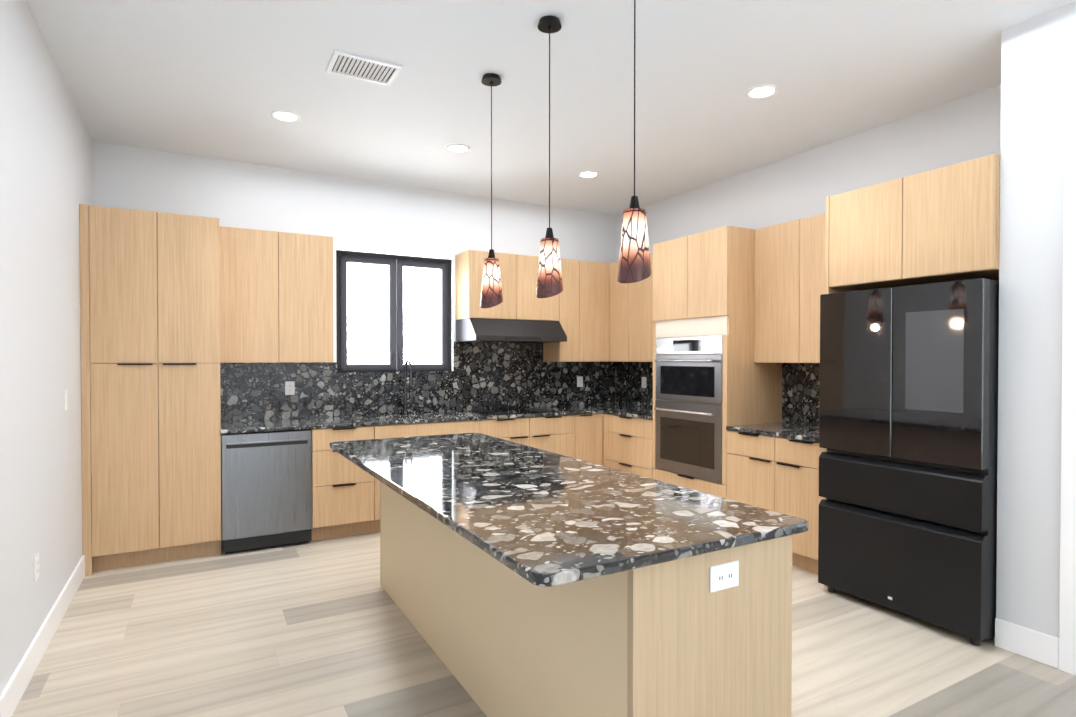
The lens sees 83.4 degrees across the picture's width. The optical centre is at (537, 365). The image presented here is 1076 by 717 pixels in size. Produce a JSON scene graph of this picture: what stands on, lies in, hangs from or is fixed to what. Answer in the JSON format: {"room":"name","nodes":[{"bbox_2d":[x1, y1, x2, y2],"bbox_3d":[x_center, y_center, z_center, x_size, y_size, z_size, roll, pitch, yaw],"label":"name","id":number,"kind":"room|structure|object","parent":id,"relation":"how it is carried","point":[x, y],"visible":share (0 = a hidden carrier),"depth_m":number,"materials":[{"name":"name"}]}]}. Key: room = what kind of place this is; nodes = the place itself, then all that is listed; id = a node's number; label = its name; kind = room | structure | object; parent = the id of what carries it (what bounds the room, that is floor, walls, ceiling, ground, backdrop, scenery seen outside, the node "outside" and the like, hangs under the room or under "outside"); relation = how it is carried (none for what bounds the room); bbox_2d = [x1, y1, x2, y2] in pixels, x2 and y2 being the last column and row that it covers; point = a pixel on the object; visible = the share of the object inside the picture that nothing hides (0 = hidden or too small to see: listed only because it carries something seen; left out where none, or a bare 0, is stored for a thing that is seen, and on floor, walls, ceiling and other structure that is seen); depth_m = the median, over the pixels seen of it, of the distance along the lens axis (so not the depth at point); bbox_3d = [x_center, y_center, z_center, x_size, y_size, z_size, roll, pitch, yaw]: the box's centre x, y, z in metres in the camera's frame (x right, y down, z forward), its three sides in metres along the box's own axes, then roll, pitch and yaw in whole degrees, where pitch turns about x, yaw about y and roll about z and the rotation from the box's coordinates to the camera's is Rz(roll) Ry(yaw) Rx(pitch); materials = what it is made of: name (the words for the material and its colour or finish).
{"room":"kitchen","nodes":[
{"label":"kitchen","id":0,"kind":"room"},
{"bbox_2d":[0,0,93,694],"bbox_3d":[-1.326,-0.103,0.883,0.100,3.050,8.450,0,1,-29],"label":"wall","id":1,"kind":"structure","parent":0,"point":[46,165],"depth_m":2.88,"materials":[{"name":"white paint"}]},
{"bbox_2d":[34,553,38,581],"bbox_3d":[-2.359,0.948,2.845,0.008,0.115,0.075,0,1,-29],"label":"electrical outlet","id":2,"kind":"object","parent":1,"relation":"attached to","point":[36,567],"visible":0.98,"depth_m":2.83,"materials":[{"name":"white plastic"}]},
{"bbox_2d":[0,555,84,716],"bbox_3d":[-1.124,1.355,0.658,0.014,0.140,7.628,0,1,-29],"label":"baseboard","id":3,"kind":"structure","parent":1,"relation":"attached to","point":[12,693],"depth_m":2.82,"materials":[{"name":"white paint"}]},
{"bbox_2d":[64,390,67,410],"bbox_3d":[-2.731,0.200,3.499,0.008,0.115,0.075,0,1,-29],"label":"light switch","id":4,"kind":"object","parent":1,"relation":"attached to","point":[65,400],"visible":1,"depth_m":3.48,"materials":[{"name":"white plastic"}]},
{"bbox_2d":[93,141,616,458],"bbox_3d":[-1.187,-0.162,5.750,4.910,3.050,0.100,0,1,-29],"label":"wall","id":5,"kind":"structure","parent":0,"point":[356,214],"depth_m":5.37,"materials":[{"name":"white paint"}]},
{"bbox_2d":[219,226,332,362],"bbox_3d":[-2.144,-0.547,4.948,0.839,1.040,0.348,0,1,-29],"label":"upper cabinet","id":6,"kind":"object","parent":5,"relation":"attached to","point":[276,297],"visible":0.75,"depth_m":4.79,"materials":[{"name":"brown wood"}]},
{"bbox_2d":[336,250,451,371],"bbox_3d":[-1.327,-0.476,5.658,1.098,1.118,0.086,0,1,-29],"label":"window unit","id":7,"kind":"structure","parent":5,"relation":"in","point":[396,263],"depth_m":5.63,"materials":[{"name":"black metal"}]},
{"bbox_2d":[220,341,615,421],"bbox_3d":[-0.857,0.102,5.868,3.975,0.679,0.020,0,1,-29],"label":"backsplash","id":8,"kind":"structure","parent":5,"relation":"attached to","point":[494,375],"depth_m":5.75,"materials":[{"name":"black stone"}]},
{"bbox_2d":[285,381,294,394],"bbox_3d":[-2.113,0.190,5.146,0.075,0.115,0.008,0,1,-29],"label":"electrical outlet","id":9,"kind":"object","parent":8,"relation":"attached to","point":[289,387],"visible":1,"depth_m":5.14,"materials":[{"name":"white plastic"}]},
{"bbox_2d":[577,376,582,386],"bbox_3d":[0.459,0.173,6.591,0.075,0.115,0.008,0,1,-29],"label":"electrical outlet","id":10,"kind":"object","parent":8,"relation":"attached to","point":[579,381],"visible":1,"depth_m":6.59,"materials":[{"name":"white plastic"}]},
{"bbox_2d":[455,250,558,320],"bbox_3d":[-0.296,-0.765,5.984,0.980,0.630,0.348,0,1,-29],"label":"upper cabinet","id":11,"kind":"object","parent":5,"relation":"attached to","point":[519,276],"visible":0.81,"depth_m":5.80,"materials":[{"name":"brown wood"}]},
{"bbox_2d":[456,318,566,342],"bbox_3d":[-0.259,-0.341,5.922,0.972,0.212,0.501,0,1,-29],"label":"range hood","id":12,"kind":"object","parent":5,"relation":"attached to","point":[496,330],"visible":0.98,"depth_m":5.74,"materials":[{"name":"grey metal"}]},
{"bbox_2d":[543,259,609,361],"bbox_3d":[0.553,-0.566,6.464,0.967,1.040,0.348,0,1,-29],"label":"upper cabinet","id":13,"kind":"object","parent":5,"relation":"attached to","point":[584,308],"visible":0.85,"depth_m":6.22,"materials":[{"name":"brown wood"}]},
{"bbox_2d":[12,532,1075,716],"bbox_3d":[1.377,1.453,2.421,6.300,0.100,8.450,0,1,-29],"label":"floor","id":14,"kind":"structure","parent":0,"point":[322,628],"depth_m":2.92,"materials":[{"name":"brown wood"}]},
{"bbox_2d":[79,204,220,575],"bbox_3d":[-2.787,0.159,4.419,0.808,2.440,0.656,0,1,-29],"label":"pantry","id":15,"kind":"object","parent":14,"relation":"on","point":[150,378],"visible":1,"depth_m":4.14,"materials":[{"name":"brown wood"}]},
{"bbox_2d":[221,429,311,553],"bbox_3d":[-2.158,0.934,4.769,0.617,0.881,0.638,0,1,-29],"label":"dishwasher","id":16,"kind":"object","parent":14,"relation":"on","point":[266,489],"visible":0.96,"depth_m":4.50,"materials":[{"name":"grey metal"}]},
{"bbox_2d":[310,425,377,540],"bbox_3d":[-1.689,0.929,5.055,0.478,0.884,0.638,0,1,-29],"label":"base cabinet","id":17,"kind":"object","parent":14,"relation":"on","point":[345,497],"depth_m":4.77,"materials":[{"name":"brown wood"}]},
{"bbox_2d":[378,420,481,531],"bbox_3d":[-1.076,0.925,5.400,0.930,0.884,0.638,0,1,-29],"label":"base cabinet","id":18,"kind":"object","parent":14,"relation":"on","point":[471,426],"depth_m":5.10,"materials":[{"name":"brown wood"}]},
{"bbox_2d":[221,404,648,433],"bbox_3d":[-0.692,0.460,5.600,3.996,0.030,0.656,0,1,-29],"label":"countertop","id":19,"kind":"structure","parent":18,"relation":"on","point":[227,427],"depth_m":5.12,"materials":[{"name":"black stone"}]},
{"bbox_2d":[403,360,413,414],"bbox_3d":[-1.156,0.195,5.497,0.109,0.501,0.215,0,1,-29],"label":"faucet","id":20,"kind":"object","parent":19,"relation":"on","point":[405,410],"visible":1,"depth_m":5.54,"materials":[{"name":"grey metal"}]},
{"bbox_2d":[469,407,560,414],"bbox_3d":[-0.221,0.438,5.864,0.800,0.007,0.460,0,1,-29],"label":"cooktop","id":21,"kind":"object","parent":19,"relation":"in","point":[511,411],"visible":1,"depth_m":5.78,"materials":[{"name":"black glass"}]},
{"bbox_2d":[482,415,577,458],"bbox_3d":[-0.234,0.919,5.873,1.000,0.884,0.638,0,1,-29],"label":"base cabinet","id":22,"kind":"object","parent":14,"relation":"on","point":[555,434],"depth_m":5.65,"materials":[{"name":"brown wood"}]},
{"bbox_2d":[380,482,791,716],"bbox_3d":[-0.100,0.953,2.865,0.634,0.890,2.559,0,1,-29],"label":"kitchen island","id":23,"kind":"object","parent":14,"relation":"on","point":[675,638],"visible":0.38,"depth_m":1.86,"materials":[{"name":"beige wood"}]},
{"bbox_2d":[329,433,807,586],"bbox_3d":[-0.210,0.493,2.808,0.995,0.030,2.640,0,1,-29],"label":"island countertop","id":24,"kind":"structure","parent":23,"relation":"on","point":[537,517],"depth_m":2.06,"materials":[{"name":"black stone"}]},
{"bbox_2d":[710,560,738,592],"bbox_3d":[0.542,0.611,1.753,0.115,0.075,0.008,0,1,-29],"label":"outlet","id":25,"kind":"object","parent":23,"relation":"attached to","point":[724,576],"visible":1,"depth_m":1.75,"materials":[{"name":"white plastic"}]},
{"bbox_2d":[578,413,602,465],"bbox_3d":[0.354,0.915,6.203,0.349,0.884,0.638,0,1,-29],"label":"base cabinet","id":26,"kind":"object","parent":14,"relation":"on","point":[590,426],"depth_m":5.93,"materials":[{"name":"brown wood"}]},
{"bbox_2d":[603,413,652,478],"bbox_3d":[1.095,0.919,5.835,0.656,0.885,0.768,0,1,-29],"label":"base cabinet","id":27,"kind":"object","parent":14,"relation":"on","point":[628,444],"visible":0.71,"depth_m":5.64,"materials":[{"name":"brown wood"}]},
{"bbox_2d":[601,407,652,419],"bbox_3d":[1.110,0.457,5.811,0.648,0.030,0.720,0,1,-29],"label":"countertop","id":28,"kind":"structure","parent":27,"relation":"on","point":[644,413],"depth_m":5.85,"materials":[{"name":"black stone"}]},
{"bbox_2d":[652,226,781,498],"bbox_3d":[1.473,0.151,5.104,0.704,2.440,0.860,0,1,-29],"label":"tall cabinet","id":29,"kind":"object","parent":14,"relation":"on","point":[712,379],"visible":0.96,"depth_m":4.81,"materials":[{"name":"brown wood"}]},
{"bbox_2d":[727,430,824,573],"bbox_3d":[1.920,0.937,4.366,0.656,0.885,0.878,0,1,-29],"label":"base cabinet","id":30,"kind":"object","parent":14,"relation":"on","point":[777,474],"visible":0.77,"depth_m":4.16,"materials":[{"name":"brown wood"}]},
{"bbox_2d":[726,422,818,441],"bbox_3d":[1.924,0.475,4.362,0.648,0.030,0.877,0,1,-29],"label":"countertop","id":31,"kind":"structure","parent":30,"relation":"on","point":[805,432],"depth_m":4.36,"materials":[{"name":"black stone"}]},
{"bbox_2d":[818,278,998,645],"bbox_3d":[2.286,0.477,3.523,0.780,1.825,0.889,0,1,-29],"label":"fridge","id":32,"kind":"object","parent":14,"relation":"on","point":[908,440],"visible":0.77,"depth_m":3.23,"materials":[{"name":"grey metal"}]},
{"bbox_2d":[824,154,999,586],"bbox_3d":[2.334,0.169,3.558,0.718,2.440,0.918,0,1,-29],"label":"wall cabinet","id":33,"kind":"object","parent":14,"relation":"on","point":[942,224],"visible":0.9,"depth_m":3.30,"materials":[{"name":"brown wood"}]},
{"bbox_2d":[25,0,1074,215],"bbox_3d":[1.377,-1.696,2.383,6.300,0.100,8.450,0,1,-29],"label":"ceiling","id":34,"kind":"structure","parent":0,"point":[221,79],"depth_m":3.53,"materials":[{"name":"white paint"}]},
{"bbox_2d":[270,110,300,122],"bbox_3d":[-1.683,-1.662,4.031,0.190,0.008,0.190,0,1,-29],"label":"recessed light","id":35,"kind":"object","parent":34,"relation":"in","point":[285,116],"visible":1,"depth_m":4.03,"materials":[{"name":"white plastic"}]},
{"bbox_2d":[326,50,401,85],"bbox_3d":[-0.970,-1.652,3.365,0.360,0.012,0.260,0,1,-29],"label":"ceiling vent","id":36,"kind":"object","parent":34,"relation":"in","point":[350,65],"visible":1,"depth_m":3.36,"materials":[{"name":"white metal"}]},
{"bbox_2d":[445,144,469,152],"bbox_3d":[-0.615,-1.670,4.642,0.190,0.008,0.190,0,1,-29],"label":"recessed light","id":37,"kind":"object","parent":34,"relation":"in","point":[458,148],"visible":1,"depth_m":4.64,"materials":[{"name":"white plastic"}]},
{"bbox_2d":[480,73,502,307],"bbox_3d":[-0.268,-0.993,3.481,0.132,1.332,0.132,0,1,-29],"label":"pendant light","id":38,"kind":"object","parent":34,"relation":"hanging from","point":[491,294],"visible":1,"depth_m":3.44,"materials":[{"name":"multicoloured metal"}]},
{"bbox_2d":[536,15,562,297],"bbox_3d":[0.056,-0.986,2.905,0.132,1.332,0.132,0,1,-29],"label":"pendant light","id":39,"kind":"object","parent":34,"relation":"hanging from","point":[549,281],"visible":1,"depth_m":2.87,"materials":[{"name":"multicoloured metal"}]},
{"bbox_2d":[578,171,599,177],"bbox_3d":[0.445,-1.678,5.307,0.190,0.008,0.190,0,1,-29],"label":"recessed light","id":40,"kind":"object","parent":34,"relation":"in","point":[589,174],"visible":1,"depth_m":5.30,"materials":[{"name":"white plastic"}]},
{"bbox_2d":[617,0,651,283],"bbox_3d":[0.374,-0.979,2.338,0.132,1.332,0.132,0,1,-29],"label":"pendant light","id":41,"kind":"object","parent":34,"relation":"hanging from","point":[634,266],"visible":1,"depth_m":2.30,"materials":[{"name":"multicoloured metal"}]},
{"bbox_2d":[745,85,778,98],"bbox_3d":[1.357,-1.658,3.663,0.190,0.008,0.190,0,1,-29],"label":"recessed light","id":42,"kind":"object","parent":34,"relation":"in","point":[762,91],"visible":1,"depth_m":3.66,"materials":[{"name":"white plastic"}]},
{"bbox_2d":[617,85,1000,260],"bbox_3d":[1.950,-0.154,5.075,0.100,3.050,4.150,0,1,-29],"label":"wall","id":43,"kind":"structure","parent":0,"point":[804,184],"depth_m":4.51,"materials":[{"name":"white paint"}]},
{"bbox_2d":[609,253,654,361],"bbox_3d":[1.158,-0.560,6.019,0.348,1.040,1.058,0,1,-29],"label":"upper cabinet","id":44,"kind":"object","parent":43,"relation":"attached to","point":[631,329],"visible":0.46,"depth_m":6.07,"materials":[{"name":"brown wood"}]},
{"bbox_2d":[616,362,652,407],"bbox_3d":[1.226,0.197,6.243,0.020,0.479,1.365,0,1,-29],"label":"backsplash","id":45,"kind":"structure","parent":43,"relation":"attached to","point":[630,390],"depth_m":6.54,"materials":[{"name":"black stone"}]},
{"bbox_2d":[642,377,645,387],"bbox_3d":[1.122,0.175,6.398,0.008,0.115,0.075,0,1,-29],"label":"electrical outlet","id":46,"kind":"object","parent":45,"relation":"attached to","point":[643,382],"visible":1,"depth_m":6.39,"materials":[{"name":"white plastic"}]},
{"bbox_2d":[754,213,825,362],"bbox_3d":[2.055,-0.541,4.424,0.348,1.040,0.878,0,1,-29],"label":"upper cabinet","id":47,"kind":"object","parent":43,"relation":"attached to","point":[789,272],"visible":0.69,"depth_m":4.44,"materials":[{"name":"brown wood"}]},
{"bbox_2d":[782,363,819,425],"bbox_3d":[2.198,0.218,4.513,0.020,0.479,0.877,0,1,-29],"label":"backsplash","id":48,"kind":"structure","parent":43,"relation":"attached to","point":[800,393],"depth_m":4.73,"materials":[{"name":"black stone"}]},
{"bbox_2d":[996,0,1075,637],"bbox_3d":[3.609,-0.109,1.333,0.675,3.050,4.200,0,1,-29],"label":"wall","id":49,"kind":"structure","parent":0,"point":[1038,72],"depth_m":2.88,"materials":[{"name":"white paint"}]},
{"bbox_2d":[995,618,1058,668],"bbox_3d":[3.308,1.348,1.182,0.014,0.140,4.200,0,1,-29],"label":"baseboard","id":50,"kind":"structure","parent":49,"relation":"attached to","point":[1043,648],"depth_m":2.89,"materials":[{"name":"white paint"}]},
{"bbox_2d":[1059,101,1075,675],"bbox_3d":[2.715,0.109,2.319,0.120,2.590,1.090,0,1,-29],"label":"door frame","id":51,"kind":"structure","parent":49,"relation":"attached to","point":[1067,632],"depth_m":2.74,"materials":[{"name":"white paint"}]},
{"label":"outside","id":52,"kind":"structure","parent":0,"visible":0},
{"bbox_2d":[347,262,440,364],"bbox_3d":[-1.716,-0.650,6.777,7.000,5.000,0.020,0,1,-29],"label":"window glass","id":53,"kind":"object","parent":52,"point":[429,294],"depth_m":6.78,"materials":[{"name":"white glass"}]}
]}

